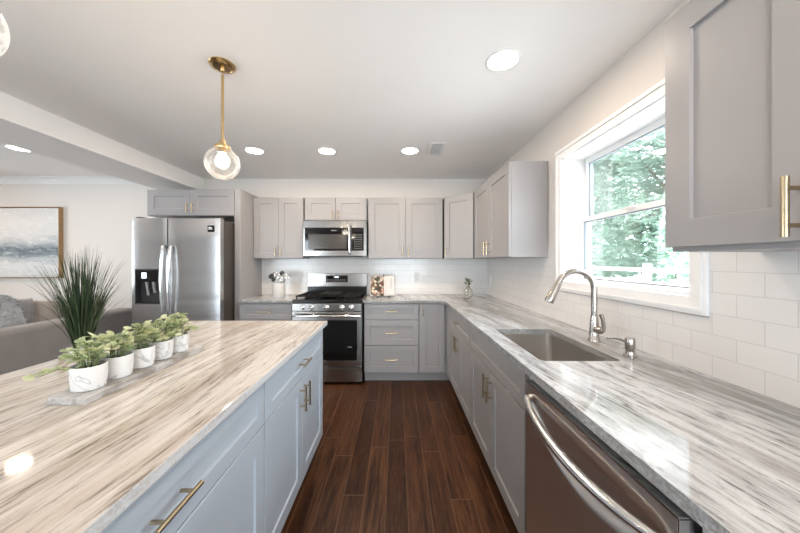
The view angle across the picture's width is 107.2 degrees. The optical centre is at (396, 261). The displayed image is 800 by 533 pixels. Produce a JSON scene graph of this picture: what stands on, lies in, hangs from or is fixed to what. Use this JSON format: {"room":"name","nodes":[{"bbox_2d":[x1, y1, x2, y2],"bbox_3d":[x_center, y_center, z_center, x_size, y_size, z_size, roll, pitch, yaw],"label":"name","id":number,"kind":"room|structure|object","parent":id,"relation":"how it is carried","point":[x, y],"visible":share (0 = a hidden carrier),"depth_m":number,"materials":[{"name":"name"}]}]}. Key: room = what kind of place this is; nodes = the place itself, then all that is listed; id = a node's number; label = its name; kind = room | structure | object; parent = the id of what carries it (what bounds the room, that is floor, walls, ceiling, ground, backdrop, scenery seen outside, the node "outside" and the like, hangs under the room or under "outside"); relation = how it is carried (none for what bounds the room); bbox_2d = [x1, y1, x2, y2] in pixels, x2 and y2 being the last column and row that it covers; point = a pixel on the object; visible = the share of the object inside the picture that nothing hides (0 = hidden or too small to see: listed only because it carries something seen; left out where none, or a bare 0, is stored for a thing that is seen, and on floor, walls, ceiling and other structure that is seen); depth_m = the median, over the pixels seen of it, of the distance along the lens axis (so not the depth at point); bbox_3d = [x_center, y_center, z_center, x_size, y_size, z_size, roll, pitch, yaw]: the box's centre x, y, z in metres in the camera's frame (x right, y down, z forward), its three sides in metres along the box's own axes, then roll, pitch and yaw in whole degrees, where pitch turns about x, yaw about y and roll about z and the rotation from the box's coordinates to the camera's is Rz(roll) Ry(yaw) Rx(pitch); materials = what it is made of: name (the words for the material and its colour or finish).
{"room":"kitchen","nodes":[
{"label":"kitchen","id":0,"kind":"room"},
{"bbox_2d":[0,179,487,309],"bbox_3d":[-2.715,0.138,3.861,8.170,2.400,0.158,0,0,0],"label":"wall","id":1,"kind":"structure","parent":0,"point":[95,216],"depth_m":3.79,"materials":[{"name":"white paint"}]},
{"bbox_2d":[0,207,62,277],"bbox_3d":[-4.928,-0.241,3.763,1.300,0.905,0.052,0,0,0],"label":"framed painting","id":2,"kind":"object","parent":1,"relation":"attached to","point":[24,231],"visible":0.9,"depth_m":3.75,"materials":[{"name":"paint"}]},
{"bbox_2d":[0,176,136,183],"bbox_3d":[-4.787,-1.029,3.735,3.625,0.066,0.110,0,0,0],"label":"trim","id":3,"kind":"structure","parent":1,"relation":"attached to","point":[3,179],"depth_m":3.74,"materials":[{"name":"white paint"}]},
{"bbox_2d":[147,190,234,221],"bbox_3d":[-2.281,-0.654,3.510,0.968,0.295,0.559,0,0,0],"label":"upper cabinet","id":4,"kind":"object","parent":1,"relation":"attached to","point":[160,203],"visible":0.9,"depth_m":3.27,"materials":[{"name":"grey paint"}]},
{"bbox_2d":[254,198,308,258],"bbox_3d":[-1.424,-0.403,3.649,0.602,0.738,0.265,0,0,0],"label":"upper cabinet","id":5,"kind":"object","parent":1,"relation":"attached to","point":[278,222],"visible":0.97,"depth_m":3.55,"materials":[{"name":"grey paint"}]},
{"bbox_2d":[305,198,367,221],"bbox_3d":[-0.734,-0.633,3.649,0.757,0.278,0.265,0,0,0],"label":"upper cabinet","id":6,"kind":"object","parent":1,"relation":"attached to","point":[316,209],"visible":0.91,"depth_m":3.55,"materials":[{"name":"grey paint"}]},
{"bbox_2d":[303,221,367,256],"bbox_3d":[-0.732,-0.269,3.608,0.752,0.430,0.346,0,0,0],"label":"microwave oven","id":7,"kind":"object","parent":6,"relation":"attached to","point":[320,238],"visible":0.98,"depth_m":3.50,"materials":[{"name":"metal"}]},
{"bbox_2d":[262,259,486,294],"bbox_3d":[-0.282,0.195,3.786,2.889,0.458,0.008,0,0,0],"label":"tile backsplash","id":8,"kind":"structure","parent":1,"relation":"attached to","point":[437,276],"depth_m":3.78,"materials":[{"name":"white tile"}]},
{"bbox_2d":[368,198,442,258],"bbox_3d":[0.107,-0.403,3.649,0.905,0.738,0.265,0,0,0],"label":"upper cabinet","id":9,"kind":"object","parent":1,"relation":"attached to","point":[398,228],"visible":1,"depth_m":3.56,"materials":[{"name":"grey paint"}]},
{"bbox_2d":[414,273,419,281],"bbox_3d":[0.263,0.199,3.778,0.072,0.115,0.008,0,0,0],"label":"wall outlet","id":10,"kind":"object","parent":1,"relation":"attached to","point":[416,275],"visible":1,"depth_m":3.78,"materials":[{"name":"white plastic"}]},
{"bbox_2d":[0,0,683,178],"bbox_3d":[-2.715,-1.122,0.195,8.170,0.120,7.590,0,0,0],"label":"ceiling","id":11,"kind":"structure","parent":0,"point":[367,81],"depth_m":1.68,"materials":[{"name":"white paint"}]},
{"bbox_2d":[0,12,9,56],"bbox_3d":[-0.965,-0.752,0.630,0.171,0.619,0.171,0,0,0],"label":"pendant light","id":12,"kind":"object","parent":11,"relation":"hanging from","point":[4,29],"visible":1,"depth_m":0.71,"materials":[{"name":"glass"}]},
{"bbox_2d":[3,144,30,151],"bbox_3d":[-3.530,-1.058,2.760,0.180,0.006,0.180,0,0,0],"label":"recessed light","id":13,"kind":"object","parent":11,"relation":"in","point":[5,145],"visible":0.6,"depth_m":2.76,"materials":[{"name":"white plastic"}]},
{"bbox_2d":[0,91,203,189],"bbox_3d":[-2.723,-0.979,0.195,0.505,0.167,7.190,0,0,0],"label":"ceiling beam","id":14,"kind":"structure","parent":11,"relation":"attached to","point":[23,125],"depth_m":2.41,"materials":[{"name":"white paint"}]},
{"bbox_2d":[204,56,239,179],"bbox_3d":[-0.938,-0.752,1.590,0.171,0.619,0.171,0,0,0],"label":"pendant light","id":15,"kind":"object","parent":11,"relation":"hanging from","point":[222,65],"visible":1,"depth_m":1.58,"materials":[{"name":"gold metal"}]},
{"bbox_2d":[244,147,264,153],"bbox_3d":[-1.358,-1.058,2.820,0.180,0.006,0.180,0,0,0],"label":"recessed light","id":16,"kind":"object","parent":11,"relation":"in","point":[253,150],"visible":1,"depth_m":2.81,"materials":[{"name":"white plastic"}]},
{"bbox_2d":[317,147,335,154],"bbox_3d":[-0.667,-1.058,2.830,0.180,0.006,0.180,0,0,0],"label":"recessed light","id":17,"kind":"object","parent":11,"relation":"in","point":[324,150],"visible":1,"depth_m":2.83,"materials":[{"name":"white plastic"}]},
{"bbox_2d":[401,147,418,153],"bbox_3d":[0.129,-1.058,2.822,0.180,0.006,0.180,0,0,0],"label":"recessed light","id":18,"kind":"object","parent":11,"relation":"in","point":[408,150],"visible":1,"depth_m":2.81,"materials":[{"name":"white plastic"}]},
{"bbox_2d":[427,143,445,155],"bbox_3d":[0.375,-1.059,2.788,0.140,0.006,0.310,0,0,0],"label":"ceiling vent","id":19,"kind":"object","parent":11,"relation":"in","point":[435,149],"visible":1,"depth_m":2.79,"materials":[{"name":"white plastic"}]},
{"bbox_2d":[485,48,520,71],"bbox_3d":[0.561,-1.058,1.555,0.180,0.006,0.180,0,0,0],"label":"recessed light","id":20,"kind":"object","parent":11,"relation":"in","point":[505,59],"visible":1,"depth_m":1.55,"materials":[{"name":"white plastic"}]},
{"bbox_2d":[281,373,517,532],"bbox_3d":[-2.615,1.368,0.195,7.970,0.060,7.590,0,0,0],"label":"floor","id":21,"kind":"structure","parent":0,"point":[390,456],"depth_m":1.90,"materials":[{"name":"brown wood"}]},
{"bbox_2d":[0,308,131,374],"bbox_3d":[-3.680,0.951,2.635,0.980,0.775,2.270,0,0,0],"label":"sofa","id":22,"kind":"object","parent":21,"relation":"on","point":[22,346],"visible":0.31,"depth_m":2.64,"materials":[{"name":"grey fabric"}]},
{"bbox_2d":[0,298,33,323],"bbox_3d":[-3.520,0.593,2.600,0.203,0.575,0.513,0,0,-3],"label":"throw pillow","id":23,"kind":"object","parent":22,"relation":"on","point":[27,304],"visible":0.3,"depth_m":2.75,"materials":[{"name":"grey fabric"}]},
{"bbox_2d":[0,295,27,327],"bbox_3d":[-3.500,0.444,2.482,0.323,0.343,0.512,0,0,0],"label":"throw pillow","id":24,"kind":"object","parent":23,"relation":"on","point":[10,314],"visible":0.99,"depth_m":2.61,"materials":[{"name":"grey fabric"}]},
{"bbox_2d":[32,298,103,322],"bbox_3d":[-3.550,0.638,3.200,0.221,0.521,0.755,0,0,4],"label":"cushion","id":25,"kind":"object","parent":22,"relation":"on","point":[39,310],"visible":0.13,"depth_m":2.92,"materials":[{"name":"beige fabric"}]},
{"bbox_2d":[101,383,263,532],"bbox_3d":[-0.801,0.897,0.669,0.638,0.882,0.986,0,0,0],"label":"base cabinet","id":26,"kind":"object","parent":21,"relation":"on","point":[217,486],"visible":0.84,"depth_m":0.86,"materials":[{"name":"blue paint"}]},
{"bbox_2d":[0,321,326,532],"bbox_3d":[-0.989,0.440,0.882,0.987,0.032,2.465,0,0,0],"label":"countertop","id":27,"kind":"structure","parent":26,"relation":"on","point":[64,468],"depth_m":0.77,"materials":[{"name":"beige stone"}]},
{"bbox_2d":[22,248,128,355],"bbox_3d":[-1.383,0.171,1.300,0.387,0.507,0.387,0,0,0],"label":"grass plant","id":28,"kind":"object","parent":27,"relation":"on","point":[79,321],"visible":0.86,"depth_m":1.27,"materials":[{"name":"green plant"}]},
{"bbox_2d":[47,346,202,404],"bbox_3d":[-0.979,0.413,1.141,0.116,0.022,0.543,0,0,-1],"label":"marble tray","id":29,"kind":"object","parent":27,"relation":"on","point":[66,397],"visible":0.74,"depth_m":0.97,"materials":[{"name":"grey marble"}]},
{"bbox_2d":[22,332,120,392],"bbox_3d":[-0.990,0.315,0.935,0.149,0.173,0.212,0,0,0],"label":"potted succulent","id":30,"kind":"object","parent":29,"relation":"on","point":[92,374],"visible":1,"depth_m":0.92,"materials":[{"name":"green plant"}]},
{"bbox_2d":[68,360,107,392],"bbox_3d":[-0.978,0.364,0.938,0.088,0.075,0.088,0,0,0],"label":"pot","id":31,"kind":"object","parent":30,"relation":"on","point":[84,376],"depth_m":0.91,"materials":[{"name":"white ceramic"}]},
{"bbox_2d":[89,326,138,379],"bbox_3d":[-0.983,0.318,1.034,0.140,0.167,0.132,0,0,-22],"label":"potted succulent","id":32,"kind":"object","parent":29,"relation":"on","point":[120,364],"visible":0.8,"depth_m":1.02,"materials":[{"name":"green plant"}]},
{"bbox_2d":[101,351,133,379],"bbox_3d":[-0.980,0.364,1.035,0.088,0.075,0.088,0,0,0],"label":"pot","id":33,"kind":"object","parent":32,"relation":"on","point":[120,364],"depth_m":1.01,"materials":[{"name":"white ceramic"}]},
{"bbox_2d":[118,320,162,369],"bbox_3d":[-0.983,0.316,1.128,0.127,0.172,0.150,0,0,0],"label":"potted succulent","id":34,"kind":"object","parent":29,"relation":"on","point":[144,354],"visible":0.74,"depth_m":1.12,"materials":[{"name":"green plant"}]},
{"bbox_2d":[130,343,154,369],"bbox_3d":[-0.981,0.364,1.132,0.088,0.075,0.088,0,0,0],"label":"pot","id":35,"kind":"object","parent":34,"relation":"on","point":[144,354],"depth_m":1.11,"materials":[{"name":"white ceramic"}]},
{"bbox_2d":[148,314,183,360],"bbox_3d":[-0.977,0.313,1.227,0.158,0.177,0.151,0,0,0],"label":"potted succulent","id":36,"kind":"object","parent":29,"relation":"on","point":[164,345],"visible":0.69,"depth_m":1.22,"materials":[{"name":"green plant"}]},
{"bbox_2d":[148,338,173,360],"bbox_3d":[-0.983,0.364,1.229,0.088,0.075,0.088,0,0,0],"label":"pot","id":37,"kind":"object","parent":36,"relation":"on","point":[164,347],"depth_m":1.20,"materials":[{"name":"white ceramic"}]},
{"bbox_2d":[164,312,197,352],"bbox_3d":[-0.979,0.316,1.333,0.135,0.170,0.126,0,0,-41],"label":"potted succulent","id":38,"kind":"object","parent":29,"relation":"on","point":[181,343],"visible":0.66,"depth_m":1.31,"materials":[{"name":"green plant"}]},
{"bbox_2d":[173,332,188,352],"bbox_3d":[-0.985,0.364,1.326,0.088,0.075,0.088,0,0,0],"label":"pot","id":39,"kind":"object","parent":38,"relation":"on","point":[181,343],"depth_m":1.30,"materials":[{"name":"white ceramic"}]},
{"bbox_2d":[132,217,234,334],"bbox_3d":[-2.260,0.438,3.356,0.907,1.800,0.808,0,0,0],"label":"refrigerator","id":40,"kind":"object","parent":21,"relation":"on","point":[181,265],"visible":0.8,"depth_m":3.02,"materials":[{"name":"metal"}]},
{"bbox_2d":[235,189,261,320],"bbox_3d":[-1.761,0.268,3.529,0.066,2.140,0.521,0,0,0],"label":"end panel","id":41,"kind":"object","parent":21,"relation":"on","point":[248,270],"visible":0.36,"depth_m":3.38,"materials":[{"name":"grey paint"}]},
{"bbox_2d":[240,303,292,320],"bbox_3d":[-1.437,0.897,3.496,0.580,0.882,0.587,0,0,0],"label":"base cabinet","id":42,"kind":"object","parent":21,"relation":"on","point":[248,311],"visible":0.27,"depth_m":3.24,"materials":[{"name":"grey paint"}]},
{"bbox_2d":[238,295,298,302],"bbox_3d":[-1.433,0.440,3.502,0.589,0.032,0.574,0,0,0],"label":"countertop","id":43,"kind":"structure","parent":42,"relation":"on","point":[260,298],"depth_m":3.29,"materials":[{"name":"grey stone"}]},
{"bbox_2d":[272,283,284,297],"bbox_3d":[-1.387,0.339,3.474,0.146,0.170,0.146,0,0,0],"label":"utensil crock","id":44,"kind":"object","parent":43,"relation":"on","point":[278,289],"visible":0.96,"depth_m":3.41,"materials":[{"name":"white ceramic"}]},
{"bbox_2d":[263,329,322,532],"bbox_3d":[-0.801,0.897,1.625,0.638,0.882,0.921,0,0,0],"label":"base cabinet","id":45,"kind":"object","parent":21,"relation":"on","point":[293,395],"visible":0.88,"depth_m":1.46,"materials":[{"name":"blue paint"}]},
{"bbox_2d":[291,273,366,381],"bbox_3d":[-0.751,0.745,3.446,0.758,1.187,0.649,0,0,0],"label":"gas range","id":46,"kind":"object","parent":21,"relation":"on","point":[337,299],"visible":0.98,"depth_m":3.20,"materials":[{"name":"silver metal"}]},
{"bbox_2d":[292,295,366,302],"bbox_3d":[-0.752,0.433,3.444,0.756,0.040,0.504,0,0,0],"label":"cooktop","id":47,"kind":"object","parent":46,"relation":"in","point":[360,299],"depth_m":3.21,"materials":[{"name":"black metal"}]},
{"bbox_2d":[364,303,418,379],"bbox_3d":[-0.056,0.897,3.496,0.600,0.882,0.587,0,0,0],"label":"base cabinet","id":48,"kind":"object","parent":21,"relation":"on","point":[391,330],"visible":0.9,"depth_m":3.24,"materials":[{"name":"grey paint"}]},
{"bbox_2d":[418,303,449,379],"bbox_3d":[0.708,0.897,3.421,0.923,0.882,0.736,0,0,0],"label":"base cabinet","id":49,"kind":"object","parent":21,"relation":"on","point":[434,318],"visible":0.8,"depth_m":3.24,"materials":[{"name":"grey paint"}]},
{"bbox_2d":[450,308,470,425],"bbox_3d":[0.840,0.897,2.620,0.659,0.882,0.866,0,0,0],"label":"base cabinet","id":50,"kind":"object","parent":21,"relation":"on","point":[460,330],"visible":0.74,"depth_m":2.53,"materials":[{"name":"grey paint"}]},
{"bbox_2d":[471,327,531,532],"bbox_3d":[0.840,0.897,1.683,0.659,0.882,1.005,0,0,0],"label":"base cabinet","id":51,"kind":"object","parent":21,"relation":"on","point":[498,386],"visible":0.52,"depth_m":1.54,"materials":[{"name":"grey paint"}]},
{"bbox_2d":[524,380,702,532],"bbox_3d":[0.810,0.902,0.853,0.700,0.872,0.632,0,0,0],"label":"dishwasher","id":52,"kind":"object","parent":21,"relation":"on","point":[576,483],"visible":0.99,"depth_m":0.83,"materials":[{"name":"metal"}]},
{"bbox_3d":[0.838,0.897,0.055,0.662,0.882,0.950,0,0,0],"label":"base cabinet","id":53,"kind":"object","parent":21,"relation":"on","visible":0},
{"bbox_2d":[363,295,799,532],"bbox_3d":[0.401,0.440,1.669,1.537,0.032,4.239,0,0,0],"label":"countertop","id":54,"kind":"structure","parent":53,"relation":"on","point":[726,454],"depth_m":0.80,"materials":[{"name":"grey stone"}]},
{"bbox_2d":[463,286,472,297],"bbox_3d":[0.830,0.354,3.430,0.112,0.140,0.112,0,0,0],"label":"glass vase","id":55,"kind":"object","parent":54,"relation":"on","point":[471,292],"visible":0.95,"depth_m":3.42,"materials":[{"name":"white"}]},
{"bbox_2d":[464,278,471,293],"bbox_3d":[0.834,0.295,3.431,0.090,0.234,0.068,0,0,-38],"label":"leaf sprig","id":56,"kind":"object","parent":55,"relation":"in","point":[468,280],"visible":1,"depth_m":3.42,"materials":[{"name":"plant"}]},
{"bbox_2d":[503,334,605,360],"bbox_3d":[0.791,0.565,1.555,0.395,0.220,0.644,0,0,0],"label":"sink","id":57,"kind":"object","parent":54,"relation":"in","point":[545,347],"visible":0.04,"depth_m":1.84,"materials":[{"name":"silver metal"}]},
{"bbox_2d":[545,268,605,341],"bbox_3d":[0.941,0.230,1.557,0.291,0.388,0.102,0,0,0],"label":"kitchen faucet","id":58,"kind":"object","parent":54,"relation":"on","point":[595,329],"visible":1,"depth_m":1.56,"materials":[{"name":"silver metal"}]},
{"bbox_2d":[606,337,637,357],"bbox_3d":[1.007,0.381,1.321,0.130,0.087,0.052,0,0,0],"label":"soap dispenser","id":59,"kind":"object","parent":54,"relation":"on","point":[630,343],"visible":1,"depth_m":1.31,"materials":[{"name":"silver metal"}]},
{"bbox_3d":[-0.150,0.288,3.508,0.148,0.271,0.193,0,0,0],"label":"book stand","id":60,"kind":"object","parent":54,"relation":"on","visible":0},
{"bbox_2d":[370,275,394,295],"bbox_3d":[-0.165,0.290,3.514,0.300,0.253,0.129,0,0,5],"label":"cookbook","id":61,"kind":"object","parent":60,"relation":"on","point":[379,285],"visible":1,"depth_m":3.50,"materials":[{"name":"white paper"}]},
{"bbox_2d":[487,0,799,407],"bbox_3d":[1.266,0.138,0.195,0.208,2.400,7.190,0,0,0],"label":"wall","id":62,"kind":"structure","parent":0,"point":[749,338],"depth_m":1.22,"materials":[{"name":"white paint"}]},
{"bbox_2d":[443,193,498,258],"bbox_3d":[0.864,-0.403,3.529,0.595,0.738,0.504,0,0,0],"label":"upper cabinet","id":63,"kind":"object","parent":62,"relation":"attached to","point":[458,210],"visible":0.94,"depth_m":3.41,"materials":[{"name":"grey paint"}]},
{"bbox_2d":[474,161,547,257],"bbox_3d":[0.993,-0.403,2.767,0.337,0.738,1.003,0,0,0],"label":"upper cabinet","id":64,"kind":"object","parent":62,"relation":"attached to","point":[511,207],"visible":1,"depth_m":2.27,"materials":[{"name":"grey paint"}]},
{"bbox_2d":[555,78,708,315],"bbox_3d":[1.252,-0.291,1.617,0.216,0.989,1.042,0,0,0],"label":"window","id":65,"kind":"structure","parent":62,"relation":"in","point":[610,179],"depth_m":1.69,"materials":[{"name":"white paint"}]},
{"bbox_2d":[487,246,799,407],"bbox_3d":[1.166,0.153,1.591,0.008,0.540,4.382,0,0,0],"label":"tile backsplash","id":66,"kind":"structure","parent":62,"relation":"attached to","point":[749,339],"depth_m":1.05,"materials":[{"name":"white tile"}]},
{"bbox_2d":[665,0,799,251],"bbox_3d":[0.991,-0.399,0.594,0.340,0.738,0.704,0,0,0],"label":"upper cabinet","id":67,"kind":"object","parent":62,"relation":"attached to","point":[732,67],"visible":1,"depth_m":0.77,"materials":[{"name":"grey paint"}]},
{"label":"outside","id":68,"kind":"structure","parent":0,"visible":0},
{"bbox_3d":[15.735,1.663,6.000,28.530,0.050,40.000,0,0,0],"label":"ground","id":69,"kind":"structure","parent":68,"visible":0},
{"bbox_2d":[659,240,673,276],"bbox_3d":[9.571,-1.195,8.670,3.294,5.671,3.731,0,0,0],"label":"leafy tree","id":70,"kind":"object","parent":69,"relation":"on","point":[661,240],"visible":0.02,"depth_m":9.39,"materials":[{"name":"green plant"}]},
{"bbox_2d":[659,207,688,282],"bbox_3d":[6.753,-0.970,7.142,2.982,5.223,3.252,0,0,0],"label":"leafy tree","id":71,"kind":"object","parent":69,"relation":"on","point":[670,277],"visible":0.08,"depth_m":6.64,"materials":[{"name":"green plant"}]},
{"bbox_2d":[659,268,688,285],"bbox_3d":[4.630,0.838,5.500,0.100,1.600,9.000,0,0,0],"label":"vinyl fence","id":72,"kind":"object","parent":69,"relation":"on","point":[667,270],"visible":0.02,"depth_m":4.90,"materials":[{"name":"white plastic"}]},
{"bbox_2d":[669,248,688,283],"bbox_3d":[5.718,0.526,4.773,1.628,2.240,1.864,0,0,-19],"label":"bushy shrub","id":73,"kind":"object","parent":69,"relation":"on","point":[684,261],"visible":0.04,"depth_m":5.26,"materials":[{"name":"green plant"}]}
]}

